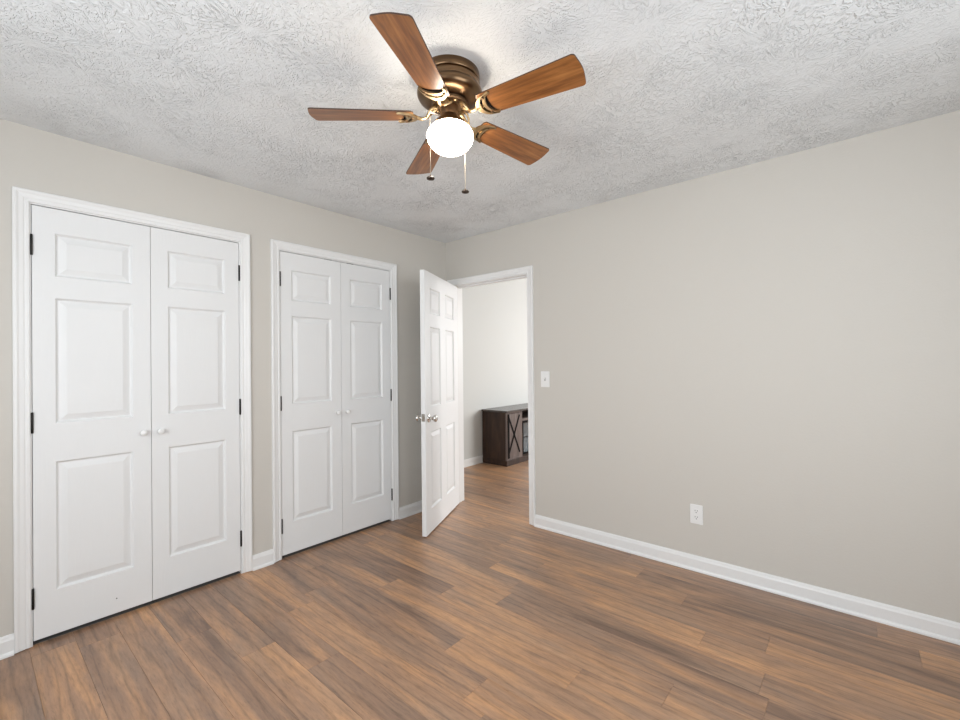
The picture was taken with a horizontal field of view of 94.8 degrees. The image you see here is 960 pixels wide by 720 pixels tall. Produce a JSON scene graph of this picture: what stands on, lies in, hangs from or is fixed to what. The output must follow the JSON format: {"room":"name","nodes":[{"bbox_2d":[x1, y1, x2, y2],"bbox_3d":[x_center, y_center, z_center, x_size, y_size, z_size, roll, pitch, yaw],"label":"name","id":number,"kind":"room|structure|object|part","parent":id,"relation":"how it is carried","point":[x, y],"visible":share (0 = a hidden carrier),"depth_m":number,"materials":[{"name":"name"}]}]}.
{"room":"empty bedroom","nodes":[
{"label":"empty bedroom","id":0,"kind":"room"},
{"bbox_2d":[0,119,445,644],"bbox_3d":[-1.839,0.124,2.908,0.680,2.440,3.900,-1,0,41],"label":"wall","id":1,"kind":"structure","parent":0,"point":[31,158],"depth_m":2.75,"materials":[{"name":"grey paint"}]},
{"bbox_2d":[0,633,13,659],"bbox_3d":[-2.477,1.297,1.602,0.022,0.092,1.082,-1,0,41],"label":"baseboard","id":2,"kind":"structure","parent":1,"relation":"attached to","point":[6,642],"depth_m":1.99,"materials":[{"name":"white wood"}]},
{"bbox_2d":[30,205,151,640],"bbox_3d":[-1.956,0.293,2.247,0.073,2.052,0.465,-1,0,41],"label":"door","id":3,"kind":"structure","parent":1,"relation":"in","point":[91,325],"depth_m":2.23,"materials":[{"name":"white wood"}]},
{"bbox_3d":[-1.816,0.394,2.382,0.038,0.033,0.033,-1,0,41],"label":"knob","id":4,"kind":"part","parent":3,"relation":"part of","materials":[{"name":"white ceramic"}]},
{"bbox_2d":[12,186,252,653],"bbox_3d":[-1.846,0.272,2.457,0.143,2.140,1.043,-1,0,41],"label":"trim","id":5,"kind":"structure","parent":1,"relation":"attached to","point":[22,198],"depth_m":2.06,"materials":[{"name":"white wood"}]},
{"bbox_2d":[150,227,241,599],"bbox_3d":[-1.654,0.292,2.600,0.073,2.052,0.461,-1,0,41],"label":"door","id":6,"kind":"structure","parent":1,"relation":"in","point":[196,403],"depth_m":2.58,"materials":[{"name":"white wood"}]},
{"bbox_3d":[-1.766,0.393,2.442,0.038,0.033,0.033,-1,0,41],"label":"knob","id":7,"kind":"part","parent":6,"relation":"part of","materials":[{"name":"white ceramic"}]},
{"bbox_2d":[252,549,273,570],"bbox_3d":[-1.404,1.293,2.857,0.022,0.092,0.134,-1,0,41],"label":"baseboard","id":8,"kind":"structure","parent":1,"relation":"attached to","point":[266,558],"depth_m":2.86,"materials":[{"name":"white wood"}]},
{"bbox_2d":[279,251,342,555],"bbox_3d":[-1.192,0.288,3.141,0.073,2.056,0.465,-1,0,41],"label":"door","id":9,"kind":"structure","parent":1,"relation":"in","point":[310,288],"depth_m":3.13,"materials":[{"name":"white wood"}]},
{"bbox_2d":[270,239,398,562],"bbox_3d":[-1.080,0.269,3.353,0.143,2.140,1.046,-1,0,41],"label":"trim","id":10,"kind":"structure","parent":1,"relation":"attached to","point":[276,246],"depth_m":2.97,"materials":[{"name":"white wood"}]},
{"bbox_2d":[340,262,392,534],"bbox_3d":[-0.888,0.287,3.496,0.073,2.056,0.464,-1,0,41],"label":"door","id":11,"kind":"structure","parent":1,"relation":"in","point":[366,391],"depth_m":3.48,"materials":[{"name":"white wood"}]},
{"bbox_2d":[399,500,421,519],"bbox_3d":[-0.487,1.289,3.928,0.022,0.092,0.594,-1,0,41],"label":"baseboard","id":12,"kind":"structure","parent":1,"relation":"attached to","point":[414,508],"depth_m":3.79,"materials":[{"name":"white wood"}]},
{"bbox_2d":[0,0,959,242],"bbox_3d":[-0.135,-1.172,1.380,4.175,0.100,4.000,-1,0,41],"label":"ceiling","id":13,"kind":"structure","parent":0,"point":[674,91],"depth_m":1.81,"materials":[{"name":"white paint"}]},
{"bbox_2d":[307,12,585,193],"bbox_3d":[-0.093,-0.901,1.734,1.022,0.438,1.030,-1,0,41],"label":"ceiling fan","id":14,"kind":"object","parent":13,"relation":"hanging from","point":[449,88],"visible":1,"depth_m":1.64,"materials":[{"name":"brown wood"}]},
{"bbox_3d":[-0.455,-0.946,1.705,0.393,0.005,0.134,-2,12,-5],"label":"fan blade","id":15,"kind":"part","parent":14,"relation":"part of","materials":[{"name":"brown wood"}]},
{"bbox_3d":[-0.204,-0.957,1.407,0.134,0.005,0.393,12,3,14],"label":"fan blade","id":16,"kind":"part","parent":14,"relation":"part of","materials":[{"name":"brown wood"}]},
{"bbox_3d":[-0.242,-0.947,2.049,0.134,0.005,0.393,-13,3,-21],"label":"fan blade","id":17,"kind":"part","parent":14,"relation":"part of","materials":[{"name":"brown wood"}]},
{"bbox_3d":[-0.173,-0.823,1.687,0.044,0.245,0.006,0,0,-40],"label":"pull chain","id":18,"kind":"part","parent":14,"relation":"part of","materials":[{"name":"silver metal"}]},
{"bbox_3d":[-0.117,-0.865,1.734,0.182,0.111,0.182,-1,0,41],"label":"glass globe","id":19,"kind":"part","parent":14,"relation":"part of"},
{"bbox_3d":[0.138,-0.955,1.956,0.393,0.005,0.134,1,-13,-41],"label":"fan blade","id":20,"kind":"part","parent":14,"relation":"part of","materials":[{"name":"brown wood"}]},
{"bbox_3d":[0.172,-0.961,1.560,0.393,0.005,0.134,-1,-12,31],"label":"fan blade","id":21,"kind":"part","parent":14,"relation":"part of","materials":[{"name":"brown wood"}]},
{"bbox_2d":[0,460,959,719],"bbox_3d":[1.240,1.317,3.698,7.323,0.002,9.272,-1,0,41],"label":"floor","id":22,"kind":"structure","parent":0,"point":[491,614],"depth_m":2.03,"materials":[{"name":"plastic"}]},
{"bbox_2d":[481,403,528,466],"bbox_3d":[0.679,0.987,6.215,0.416,0.697,1.543,-1,0,41],"label":"media cabinet","id":23,"kind":"object","parent":22,"relation":"on","point":[505,428],"visible":0.51,"depth_m":5.67,"materials":[{"name":"brown wood"}]},
{"bbox_3d":[0.432,0.964,5.653,0.020,0.566,0.284,-1,0,41],"label":"cabinet door","id":24,"kind":"part","parent":23,"relation":"part of","materials":[{"name":"brown wood"}]},
{"bbox_3d":[0.813,0.963,6.101,0.020,0.602,1.503,-1,0,41],"label":"frame","id":25,"kind":"part","parent":23,"relation":"part of","materials":[{"name":"brown wood"}]},
{"bbox_3d":[0.796,1.021,6.077,0.020,0.435,0.752,-1,0,41],"label":"glass door","id":26,"kind":"part","parent":23,"relation":"part of","materials":[{"name":"clear glass"}]},
{"bbox_3d":[0.795,1.021,6.077,0.004,0.385,0.703,-1,0,41],"label":"pane","id":27,"kind":"part","parent":23,"relation":"part of","materials":[{"name":"clear glass"}]},
{"bbox_2d":[462,278,527,459],"bbox_3d":[0.720,-0.212,6.705,0.100,3.100,5.200,-1,0,41],"label":"wall","id":28,"kind":"structure","parent":0,"point":[494,315],"depth_m":5.97,"materials":[{"name":"grey paint"}]},
{"bbox_2d":[464,455,482,467],"bbox_3d":[0.822,1.291,6.705,0.022,0.092,5.075,-1,0,41],"label":"baseboard","id":29,"kind":"structure","parent":28,"relation":"attached to","point":[478,459],"depth_m":5.64,"materials":[{"name":"white wood"}]},
{"bbox_2d":[446,110,959,622],"bbox_3d":[0.917,-0.233,3.197,4.760,3.100,0.125,-1,0,41],"label":"wall","id":30,"kind":"structure","parent":0,"point":[771,347],"depth_m":2.49,"materials":[{"name":"grey paint"}]},
{"bbox_2d":[415,269,458,536],"bbox_3d":[-0.322,0.322,3.701,0.174,2.000,0.831,-1,0,15],"label":"door","id":31,"kind":"structure","parent":30,"relation":"in","point":[438,297],"depth_m":3.58,"materials":[{"name":"white wood"}]},
{"bbox_3d":[-0.459,0.444,3.380,0.070,0.065,0.065,-1,0,15],"label":"knob","id":32,"kind":"part","parent":31,"relation":"part of","materials":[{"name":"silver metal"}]},
{"bbox_3d":[-0.358,0.443,3.353,0.070,0.065,0.065,-1,0,15],"label":"knob","id":33,"kind":"part","parent":31,"relation":"part of","materials":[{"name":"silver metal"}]},
{"bbox_2d":[447,265,535,525],"bbox_3d":[0.108,0.289,3.879,0.951,2.080,0.143,-1,0,41],"label":"trim","id":34,"kind":"structure","parent":30,"relation":"attached to","point":[527,271],"depth_m":3.65,"materials":[{"name":"white wood"}]},
{"bbox_2d":[541,371,549,386],"bbox_3d":[0.506,0.150,3.454,0.079,0.124,0.022,-1,0,41],"label":"light switch","id":35,"kind":"object","parent":30,"relation":"attached to","point":[545,375],"visible":1,"depth_m":3.45,"materials":[{"name":"white plastic"}]},
{"bbox_2d":[690,504,702,524],"bbox_3d":[1.346,0.960,2.746,0.074,0.120,0.008,-1,0,41],"label":"power outlet","id":36,"kind":"object","parent":30,"relation":"attached to","point":[696,511],"visible":1,"depth_m":2.74,"materials":[{"name":"white plastic"}]},
{"bbox_2d":[534,514,959,644],"bbox_3d":[1.565,1.260,2.551,2.968,0.092,0.022,-1,0,41],"label":"baseboard","id":37,"kind":"structure","parent":30,"relation":"attached to","point":[916,622],"depth_m":2.47,"materials":[{"name":"white wood"}]}
]}

